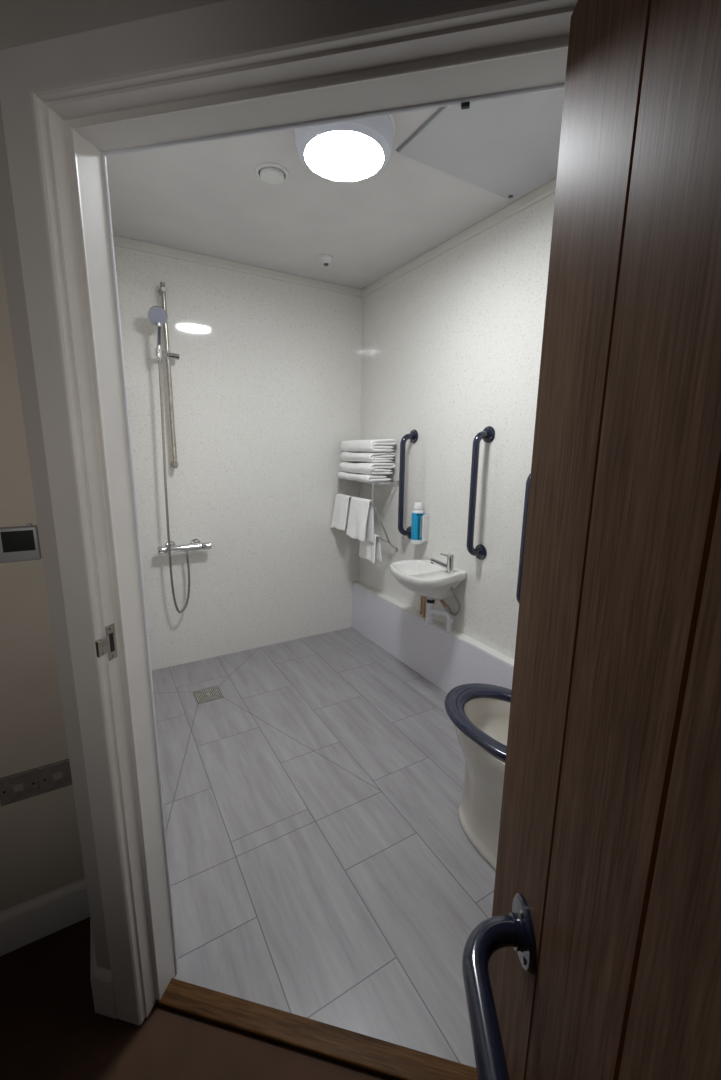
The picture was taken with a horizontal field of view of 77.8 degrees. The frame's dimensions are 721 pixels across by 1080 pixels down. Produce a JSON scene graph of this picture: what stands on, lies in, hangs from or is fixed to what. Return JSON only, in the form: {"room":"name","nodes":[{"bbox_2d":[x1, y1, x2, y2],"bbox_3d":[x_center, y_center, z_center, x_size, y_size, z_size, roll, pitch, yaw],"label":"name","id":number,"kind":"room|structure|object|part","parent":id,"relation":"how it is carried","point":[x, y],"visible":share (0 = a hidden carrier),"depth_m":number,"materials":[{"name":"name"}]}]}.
{"room":"hotel bedroom","nodes":[
{"label":"hotel bedroom","id":0,"kind":"room"},
{"bbox_2d":[0,250,84,911],"bbox_3d":[-1.712,0.010,0.643,2.095,2.461,0.096,-6,13,-30],"label":"wall","id":1,"kind":"structure","parent":0,"point":[41,853],"depth_m":1.18,"materials":[{"name":"beige paint"}]},
{"bbox_2d":[0,524,40,562],"bbox_3d":[-0.844,0.008,1.100,0.084,0.091,0.017,-6,13,-30],"label":"thermostat","id":2,"kind":"object","parent":1,"relation":"attached to","point":[20,543],"visible":1,"depth_m":1.10,"materials":[{"name":"grey"}]},
{"bbox_2d":[0,768,40,805],"bbox_3d":[-0.918,0.664,1.200,0.086,0.080,0.008,-6,13,-30],"label":"socket plate","id":3,"kind":"object","parent":1,"relation":"attached to","point":[17,787],"visible":1,"depth_m":1.20,"materials":[{"name":"grey metal"}]},
{"bbox_2d":[0,878,89,955],"bbox_3d":[-1.705,1.168,0.827,2.079,0.127,0.016,-6,13,-30],"label":"baseboard","id":4,"kind":"structure","parent":1,"relation":"attached to","point":[22,924],"depth_m":1.28,"materials":[{"name":"white wood"}]},
{"bbox_2d":[38,759,72,793],"bbox_3d":[-0.842,0.656,1.244,0.086,0.080,0.008,-6,13,-30],"label":"socket plate","id":5,"kind":"object","parent":1,"relation":"attached to","point":[57,775],"visible":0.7,"depth_m":1.24,"materials":[{"name":"grey metal"}]},
{"bbox_2d":[0,0,110,969],"bbox_3d":[-1.040,-0.198,1.698,0.156,2.461,2.006,-6,13,-30],"label":"wall","id":6,"kind":"structure","parent":0,"point":[15,28],"depth_m":0.86,"materials":[{"name":"paint"}]},
{"bbox_2d":[90,917,96,1013],"bbox_3d":[-0.732,1.093,1.233,0.016,0.135,0.296,-6,13,-30],"label":"baseboard","id":7,"kind":"structure","parent":6,"relation":"attached to","point":[92,948],"depth_m":1.12,"materials":[{"name":"white wood"}]},
{"bbox_2d":[92,965,116,1018],"bbox_3d":[-0.633,1.120,1.106,0.060,0.135,0.012,3,12,12],"label":"baseboard","id":8,"kind":"structure","parent":6,"relation":"attached to","point":[102,977],"depth_m":1.10,"materials":[{"name":"white wood"}]},
{"bbox_2d":[28,0,224,42],"bbox_3d":[0.645,0.036,0.657,2.373,2.461,0.106,3,12,12],"label":"wall","id":9,"kind":"structure","parent":0,"point":[49,19],"depth_m":0.67,"materials":[{"name":"paint"}]},
{"bbox_2d":[0,0,577,1024],"bbox_3d":[-0.103,0.220,0.861,0.978,2.000,0.131,3,12,12],"label":"trim","id":10,"kind":"structure","parent":9,"relation":"attached to","point":[226,69],"depth_m":0.75,"materials":[{"name":"white wood"}]},
{"bbox_3d":[-0.519,0.213,0.910,0.007,0.075,0.047,3,12,12],"label":"strike plate","id":11,"kind":"part","parent":10,"relation":"part of","materials":[{"name":"metal"}]},
{"bbox_2d":[155,978,477,1079],"bbox_3d":[-0.112,1.194,1.073,0.829,0.013,0.057,3,12,12],"label":"threshold","id":12,"kind":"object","parent":9,"relation":"attached to","point":[374,1055],"depth_m":1.07,"materials":[{"name":"brown wood"}]},
{"bbox_2d":[462,0,720,1079],"bbox_3d":[0.198,0.373,0.335,0.150,1.891,0.838,1,12,3],"label":"door","id":13,"kind":"structure","parent":9,"relation":"in","point":[597,956],"depth_m":0.40,"materials":[{"name":"brown wood"}]},
{"bbox_3d":[0.166,0.604,0.352,0.094,0.034,0.597,1,12,3],"label":"pull rail","id":14,"kind":"part","parent":13,"relation":"part of","materials":[{"name":"metal"}]},
{"bbox_2d":[114,246,361,669],"bbox_3d":[-0.722,-0.454,2.968,1.814,2.461,0.100,-6,13,-30],"label":"wall","id":15,"kind":"structure","parent":0,"point":[266,376],"depth_m":2.88,"materials":[{"name":"white paint"}]},
{"bbox_2d":[155,282,178,468],"bbox_3d":[-1.096,-0.909,2.519,0.104,1.000,0.145,9,14,34],"label":"shower rail","id":16,"kind":"object","parent":15,"relation":"attached to","point":[167,355],"visible":0.98,"depth_m":2.51,"materials":[{"name":"metal"}]},
{"bbox_2d":[147,305,167,360],"bbox_3d":[-1.083,-1.108,2.400,0.100,0.267,0.072,-6,13,-30],"label":"shower head","id":17,"kind":"object","parent":16,"relation":"attached to","point":[157,315],"visible":1,"depth_m":2.38,"materials":[{"name":"silver metal"}]},
{"bbox_3d":[-1.088,-1.072,2.413,0.059,0.190,0.027,11,16,42],"label":"handle","id":18,"kind":"part","parent":17,"relation":"part of","materials":[{"name":"silver metal"}]},
{"bbox_3d":[-1.050,-1.034,2.514,0.054,0.037,0.033,-5,13,-26],"label":"slider knob","id":19,"kind":"part","parent":16,"relation":"part of","materials":[{"name":"silver metal"}]},
{"bbox_2d":[157,539,211,554],"bbox_3d":[-1.083,0.046,2.744,0.310,0.079,0.088,-6,13,-30],"label":"shower valve","id":20,"kind":"object","parent":15,"relation":"attached to","point":[195,544],"visible":0.96,"depth_m":2.72,"materials":[{"name":"silver metal"}]},
{"bbox_3d":[-1.182,0.061,2.661,0.053,0.045,0.045,-6,13,-30],"label":"flow knob","id":21,"kind":"part","parent":20,"relation":"part of","materials":[{"name":"silver metal"}]},
{"bbox_2d":[158,360,189,612],"bbox_3d":[-1.092,-0.268,2.623,0.026,1.470,0.125,10,15,39],"label":"shower hose","id":22,"kind":"object","parent":20,"relation":"attached to","point":[159,361],"visible":1,"depth_m":2.60,"materials":[{"name":"metal"}]},
{"bbox_3d":[-0.961,0.037,2.790,0.053,0.045,0.045,-6,13,-30],"label":"temperature knob","id":23,"kind":"part","parent":20,"relation":"part of","materials":[{"name":"silver metal"}]},
{"bbox_2d":[113,235,361,297],"bbox_3d":[-0.720,-1.621,2.654,1.709,0.047,0.012,-6,13,-30],"label":"trim","id":24,"kind":"structure","parent":15,"relation":"attached to","point":[128,243],"depth_m":2.62,"materials":[{"name":"white"}]},
{"bbox_2d":[0,627,495,1079],"bbox_3d":[-0.137,1.282,0.770,4.700,0.045,4.978,-6,13,-30],"label":"floor","id":25,"kind":"structure","parent":0,"point":[323,866],"depth_m":1.46,"materials":[{"name":"grey tile"}]},
{"bbox_2d":[193,685,223,703],"bbox_3d":[-0.872,0.883,2.553,0.144,0.003,0.144,-6,13,-30],"label":"floor drain","id":26,"kind":"object","parent":25,"relation":"on","point":[211,693],"visible":1,"depth_m":2.55,"materials":[{"name":"metal"}]},
{"bbox_2d":[444,683,511,870],"bbox_3d":[0.594,0.689,1.509,0.378,0.840,0.766,-6,13,-30],"label":"toilet","id":27,"kind":"object","parent":25,"relation":"on","point":[479,713],"visible":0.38,"depth_m":1.59,"materials":[{"name":"ceramic"}]},
{"bbox_3d":[0.532,0.648,1.606,0.378,0.026,0.525,-6,13,-30],"label":"seat","id":28,"kind":"part","parent":27,"relation":"part of","materials":[{"name":"blue plastic"}]},
{"bbox_2d":[106,107,556,289],"bbox_3d":[0.171,-1.360,1.187,1.941,0.050,3.684,-6,13,-30],"label":"ceiling","id":29,"kind":"structure","parent":0,"point":[208,198],"depth_m":2.02,"materials":[{"name":"paint"}]},
{"bbox_2d":[255,162,288,184],"bbox_3d":[-0.352,-1.451,1.781,0.136,0.021,0.136,-6,13,-30],"label":"ceiling vent","id":30,"kind":"object","parent":29,"relation":"in","point":[270,173],"visible":1,"depth_m":1.76,"materials":[{"name":"white plastic"}]},
{"bbox_2d":[319,254,332,265],"bbox_3d":[-0.198,-1.596,2.558,0.084,0.046,0.084,-6,13,-30],"label":"ceiling sensor","id":31,"kind":"object","parent":29,"relation":"attached to","point":[325,259],"visible":1,"depth_m":2.54,"materials":[{"name":"white plastic"}]},
{"bbox_2d":[294,114,394,181],"bbox_3d":[-0.055,-1.358,1.533,0.348,0.098,0.348,-6,13,-30],"label":"ceiling light","id":32,"kind":"object","parent":29,"relation":"attached to","point":[359,149],"visible":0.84,"depth_m":1.49,"materials":[{"name":"white plastic"}]},
{"bbox_2d":[305,131,382,180],"bbox_3d":[-0.056,-1.317,1.542,0.268,0.014,0.268,-6,13,-30],"label":"diffuser","id":33,"kind":"object","parent":32,"relation":"attached to","point":[333,155],"depth_m":1.51,"materials":[{"name":"white plastic"}]},
{"bbox_3d":[-0.055,-1.398,1.525,0.348,0.016,0.348,-6,13,-30],"label":"plate","id":34,"kind":"part","parent":32,"relation":"part of","materials":[{"name":"white plastic"}]},
{"bbox_2d":[396,89,563,199],"bbox_3d":[0.542,-1.392,1.529,0.600,0.014,0.610,-6,13,-30],"label":"ceiling panel","id":35,"kind":"object","parent":29,"relation":"attached to","point":[504,147],"visible":0.46,"depth_m":1.57,"materials":[{"name":"grey"}]},
{"bbox_3d":[0.542,-1.398,1.527,0.600,0.002,0.610,-6,13,-30],"label":"frame","id":36,"kind":"part","parent":35,"relation":"part of","materials":[{"name":"grey"}]},
{"bbox_2d":[352,583,513,692],"bbox_3d":[0.580,0.728,2.499,0.060,0.366,2.438,-6,13,-30],"label":"wall","id":37,"kind":"structure","parent":0,"point":[447,661],"depth_m":2.75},
{"bbox_2d":[353,581,513,666],"bbox_3d":[0.584,0.544,2.462,0.056,0.007,2.438,-6,13,-30],"label":"trim","id":38,"kind":"structure","parent":37,"relation":"on","point":[479,645],"depth_m":2.54,"materials":[{"name":"white"}]},
{"bbox_2d":[412,587,460,620],"bbox_3d":[0.449,0.358,2.620,0.068,0.291,0.392,-6,13,-30],"label":"pipes","id":39,"kind":"object","parent":37,"relation":"attached to","point":[420,615],"visible":0.65,"depth_m":2.58,"materials":[{"name":"orange metal"}]},
{"bbox_3d":[0.382,0.474,2.766,0.060,0.004,0.120,-6,13,-30],"label":"pipe plate","id":40,"kind":"part","parent":39,"relation":"part of","materials":[{"name":"white"}]},
{"bbox_2d":[359,193,554,658],"bbox_3d":[0.947,-0.206,1.857,0.100,2.461,3.557,-6,13,-30],"label":"wall","id":41,"kind":"structure","parent":0,"point":[452,345],"depth_m":2.37,"materials":[{"name":"white paint"}]},
{"bbox_2d":[338,478,398,551],"bbox_3d":[0.043,-0.186,3.113,0.208,0.479,0.497,-6,13,-30],"label":"towel rack","id":42,"kind":"object","parent":41,"relation":"attached to","point":[339,479],"visible":0.56,"depth_m":2.91,"materials":[{"name":"silver metal"}]},
{"bbox_2d":[331,494,351,530],"bbox_3d":[-0.131,-0.197,3.181,0.091,0.250,0.195,-6,13,-30],"label":"hanging towel","id":43,"kind":"object","parent":42,"relation":"hanging from","point":[342,502],"visible":0.93,"depth_m":3.15,"materials":[{"name":"white fabric"}]},
{"bbox_2d":[346,497,373,542],"bbox_3d":[-0.008,-0.132,2.979,0.093,0.293,0.248,-6,13,-30],"label":"hanging towel","id":44,"kind":"object","parent":42,"relation":"hanging from","point":[360,526],"visible":1,"depth_m":2.94,"materials":[{"name":"white fabric"}]},
{"bbox_2d":[338,471,391,481],"bbox_3d":[0.019,-0.434,3.047,0.200,0.050,0.439,-6,13,-30],"label":"folded towel","id":45,"kind":"object","parent":42,"relation":"on","point":[346,475],"visible":0.97,"depth_m":2.90,"materials":[{"name":"white fabric"}]},
{"bbox_2d":[339,462,394,474],"bbox_3d":[0.033,-0.492,3.029,0.208,0.078,0.447,-6,13,-30],"label":"folded towel","id":46,"kind":"object","parent":45,"relation":"on","point":[352,467],"visible":0.94,"depth_m":2.88,"materials":[{"name":"white fabric"}]},
{"bbox_2d":[340,452,394,462],"bbox_3d":[0.039,-0.561,3.020,0.200,0.071,0.419,-6,13,-30],"label":"folded towel","id":47,"kind":"object","parent":46,"relation":"on","point":[372,457],"visible":0.99,"depth_m":2.88,"materials":[{"name":"white fabric"}]},
{"bbox_2d":[341,439,395,451],"bbox_3d":[0.044,-0.636,3.001,0.196,0.087,0.432,-6,13,-30],"label":"folded towel","id":48,"kind":"object","parent":47,"relation":"on","point":[377,445],"visible":0.99,"depth_m":2.85,"materials":[{"name":"white fabric"}]},
{"bbox_2d":[359,534,381,563],"bbox_3d":[0.060,0.046,3.024,0.068,0.191,0.231,-6,13,-30],"label":"towel","id":49,"kind":"object","parent":42,"relation":"hanging from","point":[370,551],"visible":0.69,"depth_m":2.99,"materials":[{"name":"white fabric"}]},
{"bbox_2d":[398,430,417,538],"bbox_3d":[0.282,-0.337,2.775,0.100,0.683,0.082,-6,13,-30],"label":"grab rail","id":50,"kind":"object","parent":41,"relation":"attached to","point":[413,435],"visible":0.92,"depth_m":2.74,"materials":[{"name":"metal"}]},
{"bbox_2d":[411,502,423,540],"bbox_3d":[0.347,-0.107,2.714,0.073,0.243,0.074,-6,13,-30],"label":"soap bottle","id":51,"kind":"object","parent":41,"relation":"attached to","point":[417,513],"visible":0.94,"depth_m":2.69,"materials":[{"name":"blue plastic"}]},
{"bbox_2d":[417,517,419,539],"bbox_3d":[0.350,-0.070,2.685,0.013,0.138,0.001,0,12,-5],"label":"print","id":52,"kind":"object","parent":51,"relation":"attached to","point":[418,518],"depth_m":2.69,"materials":[{"name":"teal"}]},
{"bbox_2d":[410,511,428,543],"bbox_3d":[0.351,-0.077,2.717,0.088,0.192,0.094,-6,13,-30],"label":"holder","id":53,"kind":"object","parent":41,"relation":"attached to","point":[425,519],"visible":0.78,"depth_m":2.69,"materials":[{"name":"white plastic"}]},
{"bbox_2d":[410,539,423,543],"bbox_3d":[0.346,0.008,2.738,0.084,0.018,0.084,-6,13,-30],"label":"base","id":54,"kind":"object","parent":53,"relation":"on","point":[413,542],"depth_m":2.70,"materials":[{"name":"white plastic"}]},
{"bbox_3d":[0.390,-0.070,2.691,0.044,0.163,0.008,-6,13,-30],"label":"arm","id":55,"kind":"part","parent":53,"relation":"part of","materials":[{"name":"white plastic"}]},
{"bbox_2d":[390,560,465,599],"bbox_3d":[0.350,0.246,2.529,0.336,0.172,0.421,-6,13,-30],"label":"basin","id":56,"kind":"object","parent":41,"relation":"attached to","point":[423,578],"visible":0.97,"depth_m":2.44,"materials":[{"name":"white ceramic"}]},
{"bbox_2d":[426,598,452,631],"bbox_3d":[0.454,0.419,2.561,0.159,0.197,0.050,5,12,22],"label":"trap","id":57,"kind":"object","parent":56,"relation":"attached to","point":[430,602],"visible":0.93,"depth_m":2.55,"materials":[{"name":"white plastic"}]},
{"bbox_2d":[430,553,453,573],"bbox_3d":[0.449,0.123,2.448,0.135,0.104,0.050,5,12,19],"label":"tap","id":58,"kind":"object","parent":56,"relation":"on","point":[449,566],"visible":1,"depth_m":2.43,"materials":[{"name":"silver metal"}]},
{"bbox_3d":[0.435,0.130,2.456,0.104,0.058,0.029,5,12,20],"label":"spout","id":59,"kind":"part","parent":58,"relation":"part of","materials":[{"name":"silver metal"}]},
{"bbox_2d":[362,178,556,297],"bbox_3d":[0.628,-1.483,2.058,0.012,0.047,2.438,-6,13,-30],"label":"trim","id":60,"kind":"structure","parent":41,"relation":"attached to","point":[548,189],"depth_m":2.19,"materials":[{"name":"white"}]},
{"bbox_2d":[466,426,494,559],"bbox_3d":[0.594,-0.227,2.261,0.100,0.683,0.082,-6,13,-30],"label":"grab rail","id":61,"kind":"object","parent":41,"relation":"attached to","point":[488,434],"visible":1,"depth_m":2.23,"materials":[{"name":"metal"}]},
{"bbox_2d":[516,473,530,602],"bbox_3d":[0.763,0.001,2.011,0.100,0.683,0.082,-6,13,-30],"label":"grab rail","id":62,"kind":"object","parent":41,"relation":"attached to","point":[528,478],"visible":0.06,"depth_m":1.98,"materials":[{"name":"metal"}]}
]}

